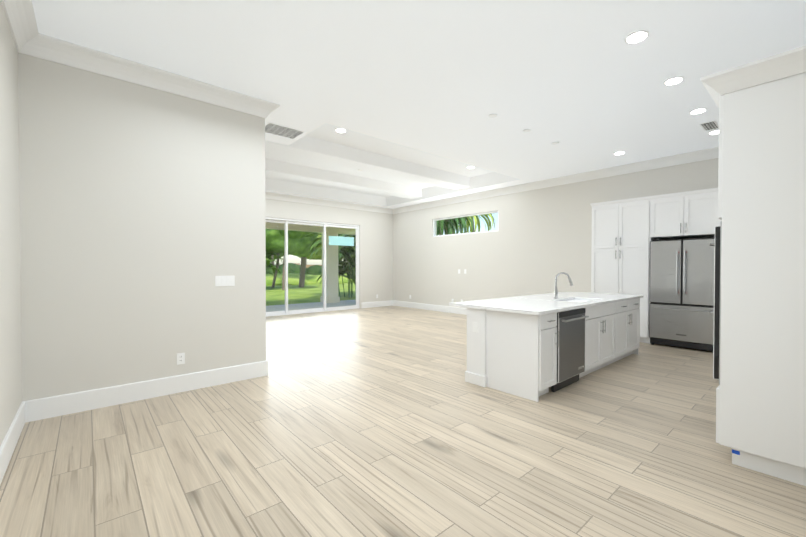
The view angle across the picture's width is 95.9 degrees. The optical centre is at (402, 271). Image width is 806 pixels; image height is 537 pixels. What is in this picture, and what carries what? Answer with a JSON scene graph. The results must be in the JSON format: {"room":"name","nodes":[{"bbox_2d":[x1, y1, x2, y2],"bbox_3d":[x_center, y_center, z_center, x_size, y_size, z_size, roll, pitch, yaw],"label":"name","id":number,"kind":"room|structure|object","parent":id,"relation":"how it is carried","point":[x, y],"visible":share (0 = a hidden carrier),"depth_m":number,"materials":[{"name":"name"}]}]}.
{"room":"kitchen","nodes":[
{"label":"kitchen","id":0,"kind":"room"},
{"bbox_2d":[0,0,21,445],"bbox_3d":[-3.510,-0.522,3.223,0.200,3.670,10.600,-1,1,-41],"label":"wall","id":1,"kind":"structure","parent":0,"point":[10,343],"depth_m":2.71,"materials":[{"name":"white paint"}]},
{"bbox_2d":[0,401,27,483],"bbox_3d":[-1.693,1.245,1.312,0.017,0.185,4.900,-1,1,-41],"label":"baseboard","id":2,"kind":"structure","parent":1,"relation":"attached to","point":[8,445],"depth_m":2.63,"materials":[{"name":"white paint"}]},
{"bbox_2d":[1,0,40,56],"bbox_3d":[-1.696,-1.935,1.369,0.138,0.158,4.750,-1,1,-41],"label":"crown molding","id":3,"kind":"structure","parent":1,"relation":"attached to","point":[29,39],"depth_m":2.89,"materials":[{"name":"white paint"}]},
{"bbox_2d":[18,53,265,400],"bbox_3d":[-2.558,-0.370,3.890,2.110,3.350,0.160,-1,1,-41],"label":"wall","id":4,"kind":"structure","parent":0,"point":[142,217],"depth_m":3.64,"materials":[{"name":"white paint"}]},
{"bbox_2d":[28,360,267,421],"bbox_3d":[-2.482,1.213,3.857,2.097,0.185,0.017,-1,1,-41],"label":"baseboard","id":5,"kind":"structure","parent":4,"relation":"attached to","point":[47,407],"depth_m":3.67,"materials":[{"name":"white paint"}]},
{"bbox_2d":[37,34,279,118],"bbox_3d":[-2.358,-1.966,3.859,2.098,0.158,0.158,-1,1,-41],"label":"crown molding","id":6,"kind":"structure","parent":4,"relation":"attached to","point":[53,49],"depth_m":3.66,"materials":[{"name":"white paint"}]},
{"bbox_2d":[177,353,184,364],"bbox_3d":[-2.401,0.945,3.931,0.075,0.120,0.008,-1,1,-41],"label":"outlet","id":7,"kind":"object","parent":4,"relation":"attached to","point":[180,358],"visible":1,"depth_m":3.93,"materials":[{"name":"white plastic"}]},
{"bbox_2d":[215,276,234,285],"bbox_3d":[-2.061,0.113,4.214,0.205,0.109,0.008,-1,1,-41],"label":"light switch","id":8,"kind":"object","parent":4,"relation":"attached to","point":[224,280],"visible":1,"depth_m":4.21,"materials":[{"name":"white plastic"}]},
{"bbox_2d":[265,198,392,307],"bbox_3d":[-3.626,-0.606,10.001,8.500,3.670,0.200,-1,1,-41],"label":"wall","id":9,"kind":"structure","parent":0,"point":[375,253],"depth_m":11.98,"materials":[{"name":"white paint"}]},
{"bbox_2d":[265,217,358,316],"bbox_3d":[-2.836,-0.128,10.668,3.654,2.697,0.155,-1,1,-41],"label":"sliding door","id":10,"kind":"structure","parent":9,"relation":"in","point":[341,241],"depth_m":11.00,"materials":[{"name":"white metal"}]},
{"bbox_2d":[265,192,392,213],"bbox_3d":[-3.575,-2.040,9.803,8.340,0.158,0.138,-1,1,-41],"label":"crown molding","id":11,"kind":"structure","parent":9,"relation":"attached to","point":[268,195],"depth_m":10.87,"materials":[{"name":"white paint"}]},
{"bbox_2d":[361,300,391,307],"bbox_3d":[-0.864,1.108,12.271,1.300,0.185,0.017,-1,1,-41],"label":"baseboard","id":12,"kind":"structure","parent":9,"relation":"attached to","point":[378,303],"depth_m":12.24,"materials":[{"name":"white paint"}]},
{"bbox_2d":[0,306,805,536],"bbox_3d":[-0.221,1.338,6.094,8.900,0.120,10.600,-1,1,-41],"label":"floor","id":13,"kind":"structure","parent":0,"point":[385,421],"depth_m":2.61,"materials":[{"name":"beige wood"}]},
{"bbox_2d":[449,272,643,401],"bbox_3d":[2.154,0.651,5.023,3.160,1.281,1.216,-1,1,-41],"label":"kitchen island","id":14,"kind":"object","parent":13,"relation":"on","point":[533,347],"visible":1,"depth_m":4.09,"materials":[{"name":"white paint"}]},
{"bbox_2d":[590,196,660,343],"bbox_3d":[4.232,-0.026,6.927,0.647,2.586,0.985,-1,1,-41],"label":"tall cabinet","id":15,"kind":"object","parent":13,"relation":"on","point":[625,232],"depth_m":6.66,"materials":[{"name":"white paint"}]},
{"bbox_2d":[649,237,714,350],"bbox_3d":[4.797,0.366,6.167,0.740,1.822,0.908,-1,1,-41],"label":"refrigerator","id":16,"kind":"object","parent":13,"relation":"on","point":[681,300],"visible":0.79,"depth_m":5.96,"materials":[{"name":"silver metal"}]},
{"bbox_2d":[700,45,805,485],"bbox_3d":[2.711,-0.003,2.484,0.980,2.650,0.921,-1,1,-41],"label":"tall cabinet","id":17,"kind":"object","parent":13,"relation":"on","point":[758,311],"visible":1,"depth_m":2.35,"materials":[{"name":"white paint"}]},
{"bbox_2d":[32,0,805,208],"bbox_3d":[-0.221,-2.232,6.049,8.500,0.320,10.200,-1,1,-41],"label":"ceiling","id":18,"kind":"structure","parent":0,"point":[581,82],"depth_m":3.72,"materials":[{"name":"white paint"}]},
{"bbox_2d":[265,122,304,139],"bbox_3d":[-1.782,-2.057,5.348,0.560,0.012,0.420,-1,1,-41],"label":"ceiling vent","id":19,"kind":"object","parent":18,"relation":"in","point":[281,130],"visible":0.81,"depth_m":5.34,"materials":[{"name":"white plastic"}]},
{"bbox_2d":[335,128,345,132],"bbox_3d":[-1.021,-2.307,5.964,0.184,0.008,0.184,-1,1,-41],"label":"recessed light","id":20,"kind":"object","parent":18,"relation":"in","point":[340,130],"visible":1,"depth_m":5.95,"materials":[{"name":"white plastic"}]},
{"bbox_2d":[488,113,496,117],"bbox_3d":[1.184,-2.050,4.795,0.116,0.012,0.116,-1,1,-41],"label":"cap","id":21,"kind":"object","parent":18,"relation":"attached to","point":[493,115],"visible":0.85,"depth_m":4.77,"materials":[{"name":"white plastic"}]},
{"bbox_2d":[614,151,625,154],"bbox_3d":[3.801,-2.072,6.386,0.184,0.008,0.184,-1,1,-41],"label":"recessed light","id":22,"kind":"object","parent":18,"relation":"in","point":[619,153],"visible":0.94,"depth_m":6.39,"materials":[{"name":"white plastic"}]},
{"bbox_2d":[624,30,649,43],"bbox_3d":[2.031,-2.032,3.160,0.184,0.008,0.184,-1,1,-41],"label":"recessed light","id":23,"kind":"object","parent":18,"relation":"in","point":[636,37],"visible":1,"depth_m":3.15,"materials":[{"name":"white plastic"}]},
{"bbox_2d":[663,76,684,85],"bbox_3d":[2.907,-2.041,3.906,0.184,0.008,0.184,-1,1,-41],"label":"recessed light","id":24,"kind":"object","parent":18,"relation":"in","point":[673,80],"visible":1,"depth_m":3.90,"materials":[{"name":"white plastic"}]},
{"bbox_2d":[689,108,706,114],"bbox_3d":[3.784,-2.050,4.665,0.184,0.008,0.184,-1,1,-41],"label":"recessed light","id":25,"kind":"object","parent":18,"relation":"in","point":[697,111],"visible":0.96,"depth_m":4.66,"materials":[{"name":"white plastic"}]},
{"bbox_2d":[699,120,718,130],"bbox_3d":[4.336,-2.054,5.143,0.380,0.012,0.180,-1,1,-41],"label":"ceiling vent","id":26,"kind":"object","parent":18,"relation":"in","point":[710,125],"visible":0.92,"depth_m":5.12,"materials":[{"name":"white plastic"}]},
{"bbox_2d":[708,130,718,134],"bbox_3d":[4.637,-2.059,5.391,0.184,0.008,0.184,-1,1,-41],"label":"recessed light","id":27,"kind":"object","parent":18,"relation":"in","point":[713,132],"visible":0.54,"depth_m":5.39,"materials":[{"name":"white plastic"}]},
{"bbox_2d":[393,158,718,307],"bbox_3d":[3.067,-0.593,8.918,0.200,3.670,10.600,-1,1,-41],"label":"wall","id":28,"kind":"structure","parent":0,"point":[539,241],"depth_m":8.99,"materials":[{"name":"white paint"}]},
{"bbox_2d":[392,300,466,314],"bbox_3d":[1.895,1.135,10.127,0.017,0.185,6.870,-1,1,-41],"label":"baseboard","id":29,"kind":"structure","parent":28,"relation":"attached to","point":[440,308],"depth_m":11.28,"materials":[{"name":"white paint"}]},
{"bbox_2d":[433,211,498,236],"bbox_3d":[1.745,-1.321,10.389,0.080,0.544,2.404,-1,1,-41],"label":"window","id":30,"kind":"structure","parent":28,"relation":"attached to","point":[434,226],"depth_m":10.30,"materials":[{"name":"white metal"}]},
{"bbox_2d":[389,146,718,213],"bbox_3d":[2.939,-2.027,8.789,0.138,0.158,10.200,-1,1,-41],"label":"crown molding","id":31,"kind":"structure","parent":28,"relation":"attached to","point":[710,153],"depth_m":7.71,"materials":[{"name":"white paint"}]},
{"bbox_2d":[650,188,721,239],"bbox_3d":[4.860,-0.949,6.190,0.647,0.721,0.935,-1,1,-41],"label":"upper cabinet","id":32,"kind":"object","parent":28,"relation":"attached to","point":[692,214],"depth_m":5.98,"materials":[{"name":"white paint"}]},
{"label":"outside","id":33,"kind":"structure","parent":0,"visible":0},
{"bbox_2d":[265,213,496,311],"bbox_3d":[-4.183,-5.297,42.666,170.000,14.087,150.000,-1,1,-41],"label":"garden","id":34,"kind":"object","parent":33,"point":[307,250],"depth_m":20.86,"materials":[{"name":"green plant"}]}
]}

